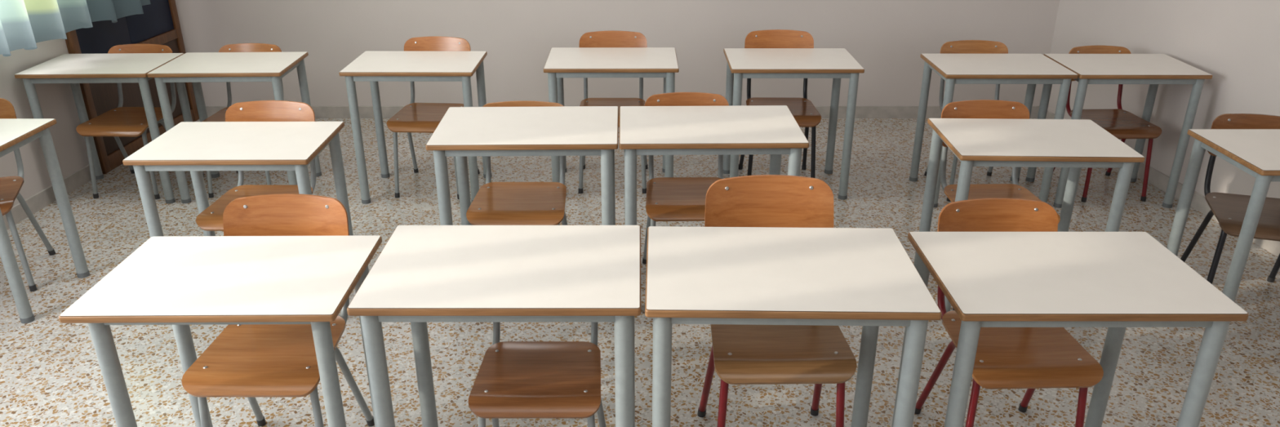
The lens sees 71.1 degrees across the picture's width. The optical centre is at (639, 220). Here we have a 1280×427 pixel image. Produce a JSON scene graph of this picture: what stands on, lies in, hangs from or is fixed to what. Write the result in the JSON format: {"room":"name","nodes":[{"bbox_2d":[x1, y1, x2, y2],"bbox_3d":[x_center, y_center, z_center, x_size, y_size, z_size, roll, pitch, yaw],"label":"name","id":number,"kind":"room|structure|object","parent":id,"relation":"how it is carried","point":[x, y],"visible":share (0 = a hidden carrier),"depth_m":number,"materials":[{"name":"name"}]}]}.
{"room":"classroom","nodes":[
{"label":"classroom","id":0,"kind":"room"},
{"bbox_2d":[0,39,88,206],"bbox_3d":[-3.461,-0.576,2.229,0.250,3.000,8.200,1,24,3],"label":"wall","id":1,"kind":"structure","parent":0,"point":[56,100],"depth_m":4.80,"materials":[{"name":"paint"}]},
{"bbox_2d":[2,164,91,229],"bbox_3d":[-3.367,1.030,2.194,0.015,0.085,6.660,1,24,3],"label":"baseboard","id":2,"kind":"structure","parent":1,"relation":"attached to","point":[46,197],"depth_m":4.82,"materials":[{"name":"stone"}]},
{"bbox_3d":[-3.124,-2.245,3.501,0.213,0.042,2.900,1,24,3],"label":"rail","id":3,"kind":"object","parent":1,"relation":"attached to","visible":0},
{"bbox_2d":[0,0,150,56],"bbox_3d":[-3.031,-1.468,3.835,0.171,1.643,2.700,1,24,3],"label":"curtain","id":4,"kind":"object","parent":3,"relation":"hanging from","point":[24,24],"visible":1,"depth_m":4.52,"materials":[{"name":"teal fabric"}]},
{"bbox_2d":[174,0,1059,108],"bbox_3d":[-0.100,-2.135,5.790,6.600,3.000,0.200,0,24,0],"label":"wall","id":5,"kind":"structure","parent":0,"point":[888,38],"depth_m":6.06,"materials":[{"name":"paint"}]},
{"bbox_2d":[205,106,1039,118],"bbox_3d":[-0.140,-0.757,6.276,5.860,0.085,0.014,0,24,0],"label":"baseboard","id":6,"kind":"structure","parent":5,"relation":"attached to","point":[320,112],"depth_m":6.27,"materials":[{"name":"stone"}]},
{"bbox_2d":[0,118,1279,426],"bbox_3d":[0.000,0.861,2.811,8.400,0.100,8.060,0,24,0],"label":"floor","id":7,"kind":"structure","parent":0,"point":[51,375],"depth_m":3.59,"materials":[{"name":"stone"}]},
{"bbox_2d":[0,97,55,291],"bbox_3d":[-2.924,-0.098,3.930,0.401,0.765,0.504,-9,25,-20],"label":"chair","id":8,"kind":"object","parent":7,"relation":"on","point":[10,186],"visible":0.73,"depth_m":3.99,"materials":[{"name":"brown wood"}]},
{"bbox_2d":[0,118,89,323],"bbox_3d":[-2.840,-0.001,3.744,0.700,0.731,0.490,0,24,0],"label":"school desk","id":9,"kind":"object","parent":7,"relation":"on","point":[15,133],"visible":1,"depth_m":3.74,"materials":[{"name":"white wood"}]},
{"bbox_2d":[14,53,204,204],"bbox_3d":[-2.852,-0.502,4.900,0.658,0.722,0.461,-1,24,-2],"label":"school desk","id":10,"kind":"object","parent":7,"relation":"on","point":[74,69],"visible":0.77,"depth_m":4.69,"materials":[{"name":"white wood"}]},
{"bbox_2d":[75,44,176,199],"bbox_3d":[-2.818,-0.555,4.990,0.385,0.753,0.504,1,24,2],"label":"chair","id":11,"kind":"object","parent":7,"relation":"on","point":[126,122],"visible":0.63,"depth_m":4.91,"materials":[{"name":"brown wood"}]},
{"bbox_2d":[65,0,199,173],"bbox_3d":[-3.133,-1.452,5.352,0.038,2.100,1.090,1,24,3],"label":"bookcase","id":12,"kind":"object","parent":7,"relation":"on","point":[159,23],"visible":0.44,"depth_m":5.47,"materials":[{"name":"brown wood"}]},
{"bbox_2d":[58,235,382,426],"bbox_3d":[-1.133,0.480,2.646,0.700,0.731,0.490,0,24,-1],"label":"school desk","id":13,"kind":"object","parent":7,"relation":"on","point":[180,282],"visible":0.98,"depth_m":2.43,"materials":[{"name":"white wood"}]},
{"bbox_2d":[146,52,321,203],"bbox_3d":[-2.182,-0.512,4.923,0.672,0.722,0.470,-1,24,-2],"label":"school desk","id":14,"kind":"object","parent":7,"relation":"on","point":[197,68],"visible":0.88,"depth_m":4.74,"materials":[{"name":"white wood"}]},
{"bbox_2d":[122,121,353,325],"bbox_3d":[-1.600,0.010,3.727,0.693,0.725,0.485,0,24,-1],"label":"school desk","id":15,"kind":"object","parent":7,"relation":"on","point":[195,147],"visible":0.65,"depth_m":3.50,"materials":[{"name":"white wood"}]},
{"bbox_2d":[202,43,284,198],"bbox_3d":[-2.200,-0.561,5.004,0.373,0.753,0.504,0,24,0],"label":"chair","id":16,"kind":"object","parent":7,"relation":"on","point":[220,116],"visible":0.23,"depth_m":5.06,"materials":[{"name":"beech wood"},{"name":"grey painted steel"},{"name":"dark plastic"}]},
{"bbox_2d":[195,100,315,235],"bbox_3d":[-1.605,-0.067,3.839,0.401,0.781,0.504,0,24,0],"label":"chair","id":17,"kind":"object","parent":7,"relation":"on","point":[211,219],"visible":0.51,"depth_m":3.89,"materials":[{"name":"beech wood"},{"name":"grey painted steel"},{"name":"dark plastic"}]},
{"bbox_2d":[181,193,374,426],"bbox_3d":[-1.105,0.390,2.751,0.401,0.818,0.504,0,24,0],"label":"chair","id":18,"kind":"object","parent":7,"relation":"on","point":[251,361],"visible":0.66,"depth_m":2.73,"materials":[{"name":"beech wood"},{"name":"grey painted steel"},{"name":"dark plastic"}]},
{"bbox_2d":[338,51,491,204],"bbox_3d":[-1.190,-0.510,4.907,0.679,0.731,0.475,0,24,0],"label":"school desk","id":19,"kind":"object","parent":7,"relation":"on","point":[373,67],"visible":0.87,"depth_m":4.74,"materials":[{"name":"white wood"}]},
{"bbox_2d":[386,36,479,199],"bbox_3d":[-1.151,-0.576,4.986,0.393,0.794,0.504,1,24,3],"label":"chair","id":20,"kind":"object","parent":7,"relation":"on","point":[416,117],"visible":0.48,"depth_m":4.98,"materials":[{"name":"brown wood"}]},
{"bbox_2d":[346,225,640,426],"bbox_3d":[-0.365,0.470,2.618,0.735,0.771,0.514,0,24,0],"label":"school desk","id":21,"kind":"object","parent":7,"relation":"on","point":[422,274],"visible":1,"depth_m":2.38,"materials":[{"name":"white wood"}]},
{"bbox_2d":[466,100,567,225],"bbox_3d":[-0.515,-0.084,3.903,0.417,0.761,0.504,0,24,0],"label":"chair","id":22,"kind":"object","parent":7,"relation":"on","point":[495,203],"visible":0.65,"depth_m":3.82,"materials":[{"name":"brown wood"}]},
{"bbox_2d":[425,106,618,225],"bbox_3d":[-0.456,-0.042,3.802,0.735,0.760,0.514,0,24,-1],"label":"school desk","id":23,"kind":"object","parent":7,"relation":"on","point":[463,132],"visible":0.67,"depth_m":3.54,"materials":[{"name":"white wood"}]},
{"bbox_2d":[468,321,606,426],"bbox_3d":[-0.297,0.457,2.708,0.385,0.728,0.448,0,24,0],"label":"chair","id":24,"kind":"object","parent":7,"relation":"on","point":[514,379],"visible":0.66,"depth_m":2.61,"materials":[{"name":"brown wood"}]},
{"bbox_2d":[543,47,679,182],"bbox_3d":[-0.150,-0.542,4.981,0.700,0.731,0.490,0,24,0],"label":"school desk","id":25,"kind":"object","parent":7,"relation":"on","point":[561,63],"visible":0.81,"depth_m":4.77,"materials":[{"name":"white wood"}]},
{"bbox_2d":[577,31,648,193],"bbox_3d":[-0.153,-0.613,5.052,0.401,0.810,0.504,0,24,0],"label":"chair","id":26,"kind":"object","parent":7,"relation":"on","point":[598,38],"visible":0.38,"depth_m":5.10,"materials":[{"name":"brown wood"}]},
{"bbox_2d":[642,92,728,263],"bbox_3d":[0.209,-0.103,3.898,0.389,0.802,0.489,0,24,-1],"label":"chair","id":27,"kind":"object","parent":7,"relation":"on","point":[668,198],"visible":0.48,"depth_m":3.92,"materials":[{"name":"brown wood"}]},
{"bbox_2d":[618,105,808,225],"bbox_3d":[0.281,-0.047,3.814,0.732,0.760,0.512,0,24,-1],"label":"school desk","id":28,"kind":"object","parent":7,"relation":"on","point":[774,131],"visible":0.7,"depth_m":3.56,"materials":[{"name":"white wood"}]},
{"bbox_2d":[697,174,857,426],"bbox_3d":[0.414,0.352,2.787,0.421,0.859,0.529,0,24,-1],"label":"chair","id":29,"kind":"object","parent":7,"relation":"on","point":[818,355],"visible":0.68,"depth_m":2.73,"materials":[{"name":"brown wood"}]},
{"bbox_2d":[738,29,821,177],"bbox_3d":[0.786,-0.613,5.041,0.405,0.818,0.504,0,24,1],"label":"chair","id":30,"kind":"object","parent":7,"relation":"on","point":[804,112],"visible":0.59,"depth_m":5.09,"materials":[{"name":"brown wood"}]},
{"bbox_2d":[644,226,942,426],"bbox_3d":[0.385,0.476,2.604,0.735,0.771,0.514,0,24,1],"label":"school desk","id":31,"kind":"object","parent":7,"relation":"on","point":[866,277],"visible":1,"depth_m":2.36,"materials":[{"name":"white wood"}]},
{"bbox_2d":[723,48,864,199],"bbox_3d":[0.813,-0.536,4.967,0.686,0.731,0.480,0,24,0],"label":"school desk","id":32,"kind":"object","parent":7,"relation":"on","point":[836,64],"visible":0.91,"depth_m":4.79,"materials":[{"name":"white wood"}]},
{"bbox_2d":[924,40,1017,201],"bbox_3d":[1.865,-0.554,4.952,0.393,0.781,0.504,0,24,0],"label":"chair","id":33,"kind":"object","parent":7,"relation":"on","point":[963,46],"visible":0.15,"depth_m":5.01,"materials":[{"name":"brown wood"}]},
{"bbox_2d":[909,53,1078,207],"bbox_3d":[1.873,-0.488,4.857,0.665,0.731,0.466,0,24,0],"label":"school desk","id":34,"kind":"object","parent":7,"relation":"on","point":[1031,69],"visible":0.8,"depth_m":4.70,"materials":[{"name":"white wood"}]},
{"bbox_2d":[940,99,1060,310],"bbox_3d":[1.508,-0.071,3.848,0.401,0.781,0.504,-1,24,-2],"label":"chair","id":35,"kind":"object","parent":7,"relation":"on","point":[976,108],"visible":0.38,"depth_m":3.91,"materials":[{"name":"brown wood"}]},
{"bbox_2d":[914,197,1103,426],"bbox_3d":[1.156,0.380,2.829,0.401,0.773,0.504,-1,24,-2],"label":"chair","id":36,"kind":"object","parent":7,"relation":"on","point":[1030,358],"visible":0.56,"depth_m":2.76,"materials":[{"name":"brown wood"}]},
{"bbox_2d":[919,118,1144,311],"bbox_3d":[1.575,-0.006,3.763,0.693,0.725,0.485,1,24,2],"label":"school desk","id":37,"kind":"object","parent":7,"relation":"on","point":[1075,144],"visible":0.7,"depth_m":3.57,"materials":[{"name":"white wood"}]},
{"bbox_2d":[891,231,1248,426],"bbox_3d":[1.168,0.479,2.622,0.721,0.752,0.505,0,24,0],"label":"school desk","id":38,"kind":"object","parent":7,"relation":"on","point":[1117,282],"visible":0.99,"depth_m":2.39,"materials":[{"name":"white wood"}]},
{"bbox_2d":[1053,44,1161,202],"bbox_3d":[2.578,-0.539,4.953,0.373,0.753,0.504,-1,24,-2],"label":"chair","id":39,"kind":"object","parent":7,"relation":"on","point":[1122,124],"visible":0.56,"depth_m":4.88,"materials":[{"name":"brown wood"}]},
{"bbox_2d":[1025,53,1212,208],"bbox_3d":[2.546,-0.486,4.852,0.665,0.731,0.466,0,24,0],"label":"school desk","id":40,"kind":"object","parent":7,"relation":"on","point":[1153,69],"visible":0.84,"depth_m":4.67,"materials":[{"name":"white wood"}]},
{"bbox_2d":[1166,128,1279,302],"bbox_3d":[2.605,0.057,3.611,0.700,0.731,0.490,0,24,0],"label":"school desk","id":41,"kind":"object","parent":7,"relation":"on","point":[1255,152],"visible":0.73,"depth_m":3.48,"materials":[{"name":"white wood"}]},
{"bbox_2d":[1180,113,1279,284],"bbox_3d":[2.609,-0.023,3.790,0.401,0.740,0.504,7,25,16],"label":"chair","id":42,"kind":"object","parent":7,"relation":"on","point":[1229,210],"visible":0.72,"depth_m":3.83,"materials":[{"name":"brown wood"}]},
{"bbox_2d":[1047,0,1279,198],"bbox_3d":[3.317,-0.585,2.248,0.200,3.000,8.200,-3,24,-6],"label":"wall","id":43,"kind":"structure","parent":0,"point":[1237,42],"depth_m":4.79,"materials":[{"name":"paint"}]},
{"bbox_2d":[1036,108,1279,257],"bbox_3d":[3.222,0.796,2.730,0.014,0.085,7.798,-3,24,-6],"label":"baseboard","id":44,"kind":"structure","parent":43,"relation":"attached to","point":[1157,179],"depth_m":4.81,"materials":[{"name":"stone"}]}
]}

